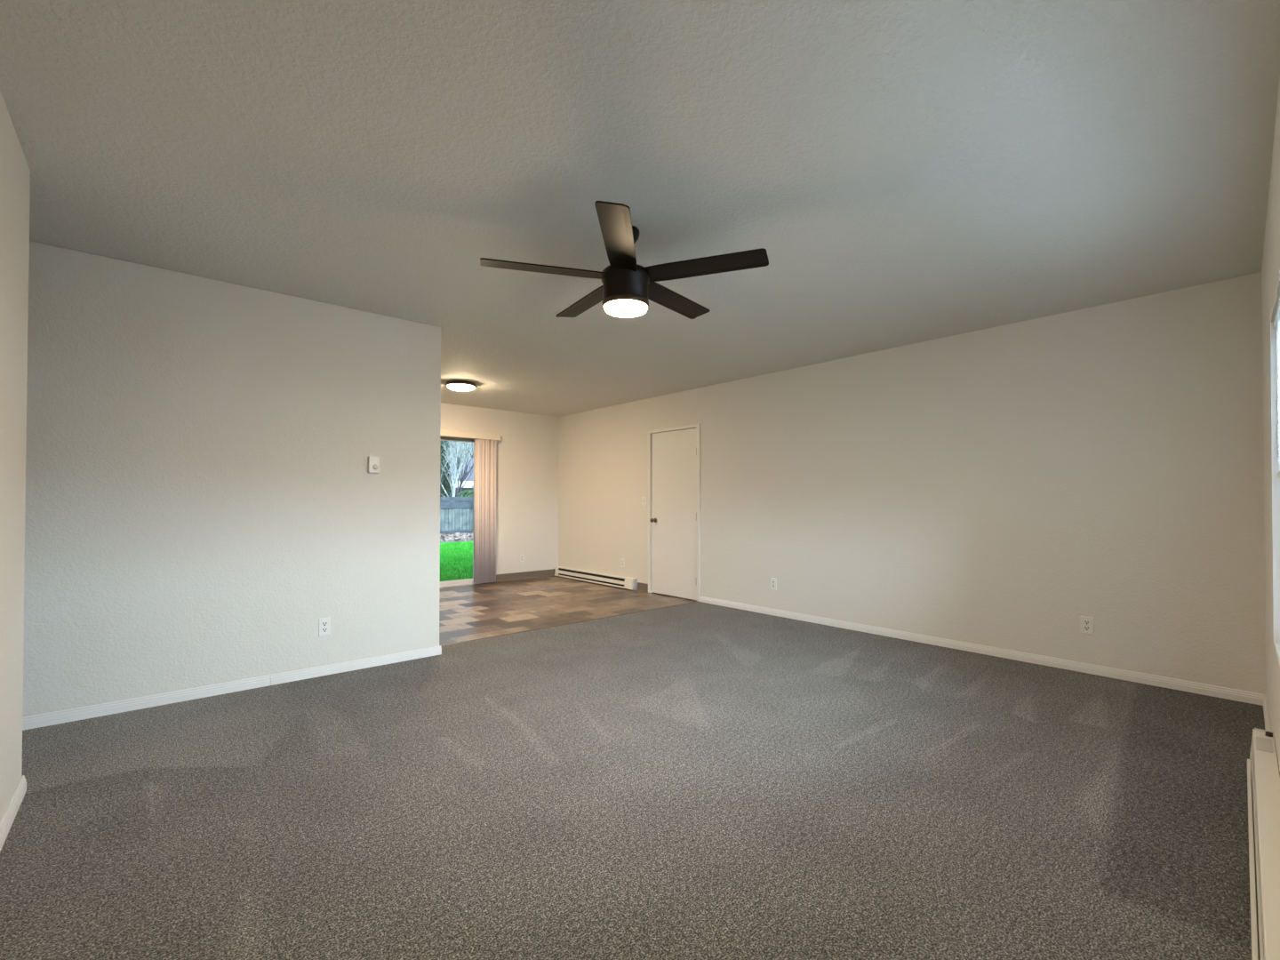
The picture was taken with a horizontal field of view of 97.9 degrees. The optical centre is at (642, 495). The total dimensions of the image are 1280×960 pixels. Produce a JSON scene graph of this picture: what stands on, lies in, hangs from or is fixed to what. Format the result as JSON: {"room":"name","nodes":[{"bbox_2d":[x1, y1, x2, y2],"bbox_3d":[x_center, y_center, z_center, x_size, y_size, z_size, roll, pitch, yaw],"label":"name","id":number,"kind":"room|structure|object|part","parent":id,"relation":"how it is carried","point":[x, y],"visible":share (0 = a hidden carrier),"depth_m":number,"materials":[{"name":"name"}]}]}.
{"room":"empty living room","nodes":[
{"label":"empty living room","id":0,"kind":"room"},
{"bbox_2d":[0,90,30,822],"bbox_3d":[-2.051,-0.045,0.083,2.231,2.520,3.636,1,-1,-41],"label":"wall","id":1,"kind":"structure","parent":0,"point":[14,170],"depth_m":1.96,"materials":[{"name":"white paint"}]},
{"bbox_2d":[0,775,26,851],"bbox_3d":[-1.519,1.112,0.782,0.512,0.063,3.298,1,-1,-41],"label":"baseboard","id":2,"kind":"structure","parent":1,"relation":"attached to","point":[9,816],"depth_m":1.98,"materials":[{"name":"white paint"}]},
{"bbox_2d":[22,240,440,717],"bbox_3d":[-3.131,-0.017,2.809,4.216,2.520,0.120,1,-1,-41],"label":"wall","id":3,"kind":"structure","parent":0,"point":[201,493],"depth_m":3.27,"materials":[{"name":"white paint"}]},
{"bbox_2d":[22,645,441,730],"bbox_3d":[-3.124,1.131,2.796,4.228,0.063,0.132,1,-1,-41],"label":"baseboard","id":4,"kind":"structure","parent":3,"relation":"attached to","point":[46,719],"depth_m":3.25,"materials":[{"name":"white paint"}]},
{"bbox_2d":[318,616,330,636],"bbox_3d":[-2.079,0.858,3.641,0.070,0.115,0.010,1,-1,-41],"label":"wall outlet","id":5,"kind":"object","parent":3,"relation":"attached to","point":[324,623],"visible":1,"depth_m":3.64,"materials":[{"name":"white plastic"}]},
{"bbox_2d":[321,627,327,631],"bbox_3d":[-2.077,0.877,3.639,0.034,0.028,0.004,1,-1,-41],"label":"receptacle","id":6,"kind":"object","parent":5,"relation":"attached to","point":[324,629],"depth_m":3.64,"materials":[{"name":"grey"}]},
{"bbox_2d":[321,621,327,626],"bbox_3d":[-2.077,0.838,3.640,0.034,0.028,0.004,1,-1,-41],"label":"receptacle","id":7,"kind":"object","parent":5,"relation":"attached to","point":[324,623],"depth_m":3.64,"materials":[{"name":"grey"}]},
{"bbox_2d":[368,456,379,472],"bbox_3d":[-1.846,-0.211,3.832,0.070,0.113,0.047,1,-1,-41],"label":"thermostat","id":8,"kind":"object","parent":3,"relation":"attached to","point":[373,462],"visible":1,"depth_m":3.82,"materials":[{"name":"white plastic"}]},
{"bbox_2d":[440,402,558,583],"bbox_3d":[-3.670,0.023,6.579,6.194,2.520,0.120,1,-1,-41],"label":"wall","id":9,"kind":"structure","parent":0,"point":[527,449],"depth_m":8.17,"materials":[{"name":"white paint"}]},
{"bbox_2d":[439,435,479,587],"bbox_3d":[-2.982,0.198,7.186,1.831,2.034,0.105,1,-1,-41],"label":"door","id":10,"kind":"structure","parent":9,"relation":"in","point":[467,581],"depth_m":7.57,"materials":[{"name":"white plastic"}]},
{"bbox_3d":[-2.976,-0.765,7.192,1.759,0.035,0.088,1,-1,-41],"label":"head rail","id":11,"kind":"part","parent":10,"relation":"part of","materials":[{"name":"grey metal"}]},
{"bbox_2d":[440,428,500,583],"bbox_3d":[-2.861,0.162,7.140,2.192,2.074,0.104,1,-1,-41],"label":"vertical blind","id":12,"kind":"object","parent":9,"relation":"attached to","point":[484,470],"visible":0.73,"depth_m":7.69,"materials":[{"name":"beige"}]},
{"bbox_2d":[480,568,555,583],"bbox_3d":[-1.774,1.175,8.150,1.253,0.106,0.014,1,-1,-41],"label":"baseboard","id":13,"kind":"structure","parent":9,"relation":"attached to","point":[505,577],"depth_m":8.19,"materials":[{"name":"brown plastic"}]},
{"bbox_2d":[520,553,523,562],"bbox_3d":[-1.770,0.919,8.159,0.070,0.115,0.010,1,-1,-41],"label":"wall outlet","id":14,"kind":"object","parent":9,"relation":"attached to","point":[521,556],"visible":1,"depth_m":8.15,"materials":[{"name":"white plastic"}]},
{"bbox_2d":[0,576,1264,959],"bbox_3d":[-1.548,1.211,3.325,7.294,0.080,7.552,1,-1,-41],"label":"floor","id":15,"kind":"structure","parent":0,"point":[699,780],"depth_m":2.08,"materials":[{"name":"carpet"}]},
{"bbox_2d":[440,601,696,646],"bbox_3d":[-0.514,1.195,5.340,3.038,0.007,0.032,1,-1,-41],"label":"trim","id":16,"kind":"structure","parent":15,"relation":"on","point":[692,602],"depth_m":5.10,"materials":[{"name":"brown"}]},
{"bbox_2d":[0,0,1279,416],"bbox_3d":[-1.563,-1.319,3.314,7.614,0.100,7.822,1,-1,-41],"label":"ceiling","id":17,"kind":"structure","parent":0,"point":[905,172],"depth_m":2.12,"materials":[{"name":"white paint"}]},
{"bbox_2d":[445,380,476,391],"bbox_3d":[-2.006,-1.200,6.148,0.326,0.077,0.326,1,-1,-41],"label":"flush ceiling light","id":18,"kind":"object","parent":17,"relation":"attached to","point":[455,385],"visible":1,"depth_m":6.05,"materials":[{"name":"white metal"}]},
{"bbox_2d":[447,384,474,391],"bbox_3d":[-2.006,-1.182,6.148,0.292,0.041,0.292,1,-1,-41],"label":"diffuser","id":19,"kind":"object","parent":18,"relation":"attached to","point":[455,387],"depth_m":6.07,"materials":[{"name":"white glass"}]},
{"bbox_2d":[480,200,768,319],"bbox_3d":[-0.084,-1.075,2.719,1.296,0.395,1.288,1,-1,-41],"label":"ceiling fan","id":20,"kind":"object","parent":17,"relation":"hanging from","point":[627,288],"visible":1,"depth_m":2.58,"materials":[{"name":"brown metal"}]},
{"bbox_3d":[-0.447,-1.047,2.582,0.587,0.010,0.128,0,8,-15],"label":"blade","id":21,"kind":"part","parent":20,"relation":"part of","materials":[{"name":"black wood"}]},
{"bbox_3d":[-0.291,-1.042,2.999,0.128,0.010,0.587,-10,5,-33],"label":"blade","id":22,"kind":"part","parent":20,"relation":"part of","materials":[{"name":"black wood"}]},
{"bbox_3d":[-0.099,-1.049,2.305,0.128,0.010,0.587,9,0,3],"label":"blade","id":23,"kind":"part","parent":20,"relation":"part of","materials":[{"name":"black wood"}]},
{"bbox_3d":[0.153,-1.041,2.979,0.128,0.010,0.587,-11,-7,38],"label":"blade","id":24,"kind":"part","parent":20,"relation":"part of","materials":[{"name":"black wood"}]},
{"bbox_3d":[0.272,-1.046,2.550,0.587,0.010,0.128,0,-9,21],"label":"blade","id":25,"kind":"part","parent":20,"relation":"part of","materials":[{"name":"black wood"}]},
{"bbox_2d":[558,272,1265,695],"bbox_3d":[1.245,0.023,5.777,0.120,2.520,7.822,1,-1,-41],"label":"wall","id":26,"kind":"structure","parent":0,"point":[1006,486],"depth_m":4.11,"materials":[{"name":"white paint"}]},
{"bbox_2d":[554,566,637,590],"bbox_3d":[-0.713,1.146,7.833,0.077,0.141,1.839,1,-1,-41],"label":"baseboard heater","id":27,"kind":"object","parent":26,"relation":"attached to","point":[609,580],"visible":1,"depth_m":7.71,"materials":[{"name":"white metal"}]},
{"bbox_3d":[-0.163,1.140,7.218,0.065,0.137,0.170,1,-1,-41],"label":"panel","id":28,"kind":"part","parent":27,"relation":"part of","materials":[{"name":"white metal"}]},
{"bbox_2d":[621,558,624,567],"bbox_3d":[-0.266,0.891,7.383,0.010,0.115,0.070,1,-1,-41],"label":"wall outlet","id":29,"kind":"object","parent":26,"relation":"attached to","point":[622,559],"visible":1,"depth_m":7.37,"materials":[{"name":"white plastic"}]},
{"bbox_2d":[637,582,648,592],"bbox_3d":[-0.004,1.166,7.078,0.014,0.106,0.209,1,-1,-41],"label":"baseboard","id":30,"kind":"structure","parent":26,"relation":"attached to","point":[641,587],"depth_m":7.08,"materials":[{"name":"brown wood"}]},
{"bbox_2d":[641,496,646,505],"bbox_3d":[0.011,0.075,7.074,0.017,0.115,0.070,1,-1,-41],"label":"light switch","id":31,"kind":"object","parent":26,"relation":"attached to","point":[644,503],"visible":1,"depth_m":7.07,"materials":[{"name":"white plastic"}]},
{"bbox_2d":[648,424,700,601],"bbox_3d":[0.354,0.197,6.674,0.109,2.028,0.880,1,-1,-41],"label":"door","id":32,"kind":"structure","parent":26,"relation":"in","point":[676,455],"depth_m":6.67,"materials":[{"name":"white paint"}]},
{"bbox_3d":[0.129,0.308,6.902,0.075,0.060,0.060,1,-1,-41],"label":"knob","id":33,"kind":"part","parent":32,"relation":"part of","materials":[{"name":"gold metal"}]},
{"bbox_2d":[770,577,776,590],"bbox_3d":[1.310,0.889,5.594,0.010,0.115,0.070,1,-1,-41],"label":"wall outlet","id":34,"kind":"object","parent":26,"relation":"attached to","point":[773,581],"visible":1,"depth_m":5.59,"materials":[{"name":"white plastic"}]},
{"bbox_2d":[699,596,1263,705],"bbox_3d":[2.065,1.162,4.732,0.012,0.063,4.285,1,-1,-41],"label":"baseboard","id":35,"kind":"structure","parent":26,"relation":"attached to","point":[1228,693],"depth_m":3.96,"materials":[{"name":"white paint"}]},
{"bbox_2d":[1080,616,1093,634],"bbox_3d":[2.962,0.866,3.721,0.010,0.115,0.070,1,-1,-41],"label":"wall outlet","id":36,"kind":"object","parent":26,"relation":"attached to","point":[1086,622],"visible":1,"depth_m":3.72,"materials":[{"name":"white plastic"}]},
{"bbox_2d":[1083,625,1089,630],"bbox_3d":[2.960,0.885,3.719,0.004,0.028,0.034,1,-1,-41],"label":"receptacle","id":37,"kind":"object","parent":36,"relation":"attached to","point":[1085,628],"depth_m":3.72,"materials":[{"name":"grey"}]},
{"bbox_2d":[1083,620,1089,624],"bbox_3d":[2.960,0.846,3.719,0.004,0.028,0.034,1,-1,-41],"label":"receptacle","id":38,"kind":"object","parent":36,"relation":"attached to","point":[1085,622],"depth_m":3.72,"materials":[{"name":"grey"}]},
{"bbox_2d":[1261,75,1279,775],"bbox_3d":[1.645,-0.025,1.330,5.203,2.520,0.120,1,-1,-43],"label":"wall","id":39,"kind":"structure","parent":0,"point":[1270,269],"depth_m":2.42,"materials":[{"name":"white paint"}]},
{"bbox_2d":[1247,728,1279,959],"bbox_3d":[1.511,1.056,1.333,3.059,0.176,0.078,1,-1,-43],"label":"baseboard heater","id":40,"kind":"object","parent":39,"relation":"attached to","point":[1263,778],"visible":1,"depth_m":1.64,"materials":[{"name":"white metal"}]},
{"bbox_3d":[2.564,1.076,2.308,0.170,0.157,0.065,1,-1,-43],"label":"panel","id":41,"kind":"part","parent":40,"relation":"part of","materials":[{"name":"white metal"}]},
{"bbox_3d":[2.483,0.995,2.228,0.170,0.002,0.045,1,-1,-43],"label":"plate","id":42,"kind":"part","parent":40,"relation":"part of","materials":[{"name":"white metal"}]},
{"bbox_3d":[2.596,0.989,2.312,0.022,0.018,0.022,1,-1,-43],"label":"control knob","id":43,"kind":"part","parent":40,"relation":"part of","materials":[{"name":"grey plastic"}]},
{"bbox_2d":[1262,695,1270,730],"bbox_3d":[3.081,1.142,2.751,1.084,0.063,0.012,1,-1,-43],"label":"baseboard","id":44,"kind":"structure","parent":39,"relation":"attached to","point":[1264,700],"depth_m":2.87,"materials":[{"name":"white paint"}]},
{"bbox_2d":[1270,321,1279,666],"bbox_3d":[1.830,-0.060,1.518,2.152,1.324,0.102,1,-1,-43],"label":"window","id":45,"kind":"structure","parent":39,"relation":"in","point":[1276,480],"depth_m":2.28,"materials":[{"name":"white plastic"}]},
{"bbox_2d":[1273,290,1279,476],"bbox_3d":[1.814,-0.403,1.542,2.134,0.634,0.031,1,-1,-43],"label":"mini blind","id":46,"kind":"object","parent":45,"relation":"attached to","point":[1276,321],"visible":1,"depth_m":2.14,"materials":[{"name":"white plastic"}]},
{"bbox_3d":[2.407,-0.392,2.112,0.002,0.605,0.002,1,-1,-43],"label":"ladder cord","id":47,"kind":"part","parent":46,"relation":"part of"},
{"bbox_3d":[1.812,0.596,1.528,2.150,0.012,0.050,1,-1,-43],"label":"sill","id":48,"kind":"part","parent":45,"relation":"part of","materials":[{"name":"white paint"}]},
{"label":"outside","id":49,"kind":"structure","parent":0,"visible":0},
{"bbox_2d":[440,532,472,543],"bbox_3d":[-2.419,1.688,17.848,140.000,0.280,150.000,1,-1,-41],"label":"ground","id":50,"kind":"structure","parent":49,"point":[462,540],"depth_m":19.07,"materials":[{"name":"soil"}]},
{"bbox_2d":[440,440,452,518],"bbox_3d":[-9.515,-0.961,26.230,1.620,5.183,1.572,1,-1,-41],"label":"evergreen tree","id":51,"kind":"object","parent":50,"relation":"on","point":[444,482],"visible":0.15,"depth_m":26.02,"materials":[{"name":"green plant"}]},
{"bbox_2d":[440,540,472,581],"bbox_3d":[-3.247,1.468,14.253,34.000,0.080,9.500,1,-1,-41],"label":"lawn","id":52,"kind":"structure","parent":50,"relation":"on","point":[456,558],"depth_m":12.38,"materials":[{"name":"green plant"}]},
{"bbox_2d":[440,532,472,542],"bbox_3d":[-6.116,1.482,20.551,7.173,0.201,3.616,1,-1,-41],"label":"fallen leaves","id":53,"kind":"object","parent":50,"relation":"on","point":[448,537],"visible":0.11,"depth_m":19.70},
{"bbox_2d":[440,496,473,533],"bbox_3d":[-6.997,0.824,22.391,16.123,1.530,0.180,1,-1,-41],"label":"fence","id":54,"kind":"object","parent":50,"relation":"on","point":[457,513],"visible":0.11,"depth_m":22.11,"materials":[{"name":"grey wood"}]},
{"bbox_3d":[-7.054,1.424,22.355,16.000,0.090,0.040,1,-1,-41],"label":"rail","id":55,"kind":"part","parent":54,"relation":"part of","materials":[{"name":"grey wood"}]},
{"bbox_3d":[-7.053,0.464,22.366,16.000,0.090,0.040,1,-1,-41],"label":"rail","id":56,"kind":"part","parent":54,"relation":"part of","materials":[{"name":"grey wood"}]},
{"bbox_3d":[-7.043,0.952,22.441,16.123,1.075,0.028,1,-1,-41],"label":"board panel","id":57,"kind":"part","parent":54,"relation":"part of","materials":[{"name":"grey wood"}]},
{"bbox_2d":[440,440,473,534],"bbox_3d":[-7.487,-1.267,22.946,3.410,5.751,3.770,0,-1,19],"label":"bare tree","id":58,"kind":"object","parent":50,"relation":"on","point":[448,456],"visible":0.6,"depth_m":23.16,"materials":[{"name":"grey plant"}]},
{"bbox_2d":[440,440,473,496],"bbox_3d":[-7.842,-1.448,25.571,3.942,6.184,3.794,0,-1,36],"label":"bare tree","id":59,"kind":"object","parent":50,"relation":"on","point":[467,473],"visible":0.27,"depth_m":25.61,"materials":[{"name":"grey plant"}]},
{"bbox_2d":[447,457,473,494],"bbox_3d":[-8.526,-0.268,35.731,11.350,4.000,9.120,1,-1,-41],"label":"house","id":60,"kind":"structure","parent":50,"relation":"on","point":[470,479],"depth_m":30.54,"materials":[{"name":"grey"}]},
{"bbox_2d":[450,441,473,458],"bbox_3d":[-13.829,-3.943,39.411,8.572,11.421,5.749,0,-1,-3],"label":"bare tree","id":61,"kind":"object","parent":50,"relation":"on","point":[451,442],"visible":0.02,"depth_m":39.97,"materials":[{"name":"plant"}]},
{"bbox_2d":[456,489,473,496],"bbox_3d":[-7.456,0.666,23.954,1.352,1.881,1.001,1,-1,-41],"label":"shrub","id":62,"kind":"object","parent":50,"relation":"on","point":[470,492],"visible":0.09,"depth_m":23.76,"materials":[{"name":"green plant"}]}
]}

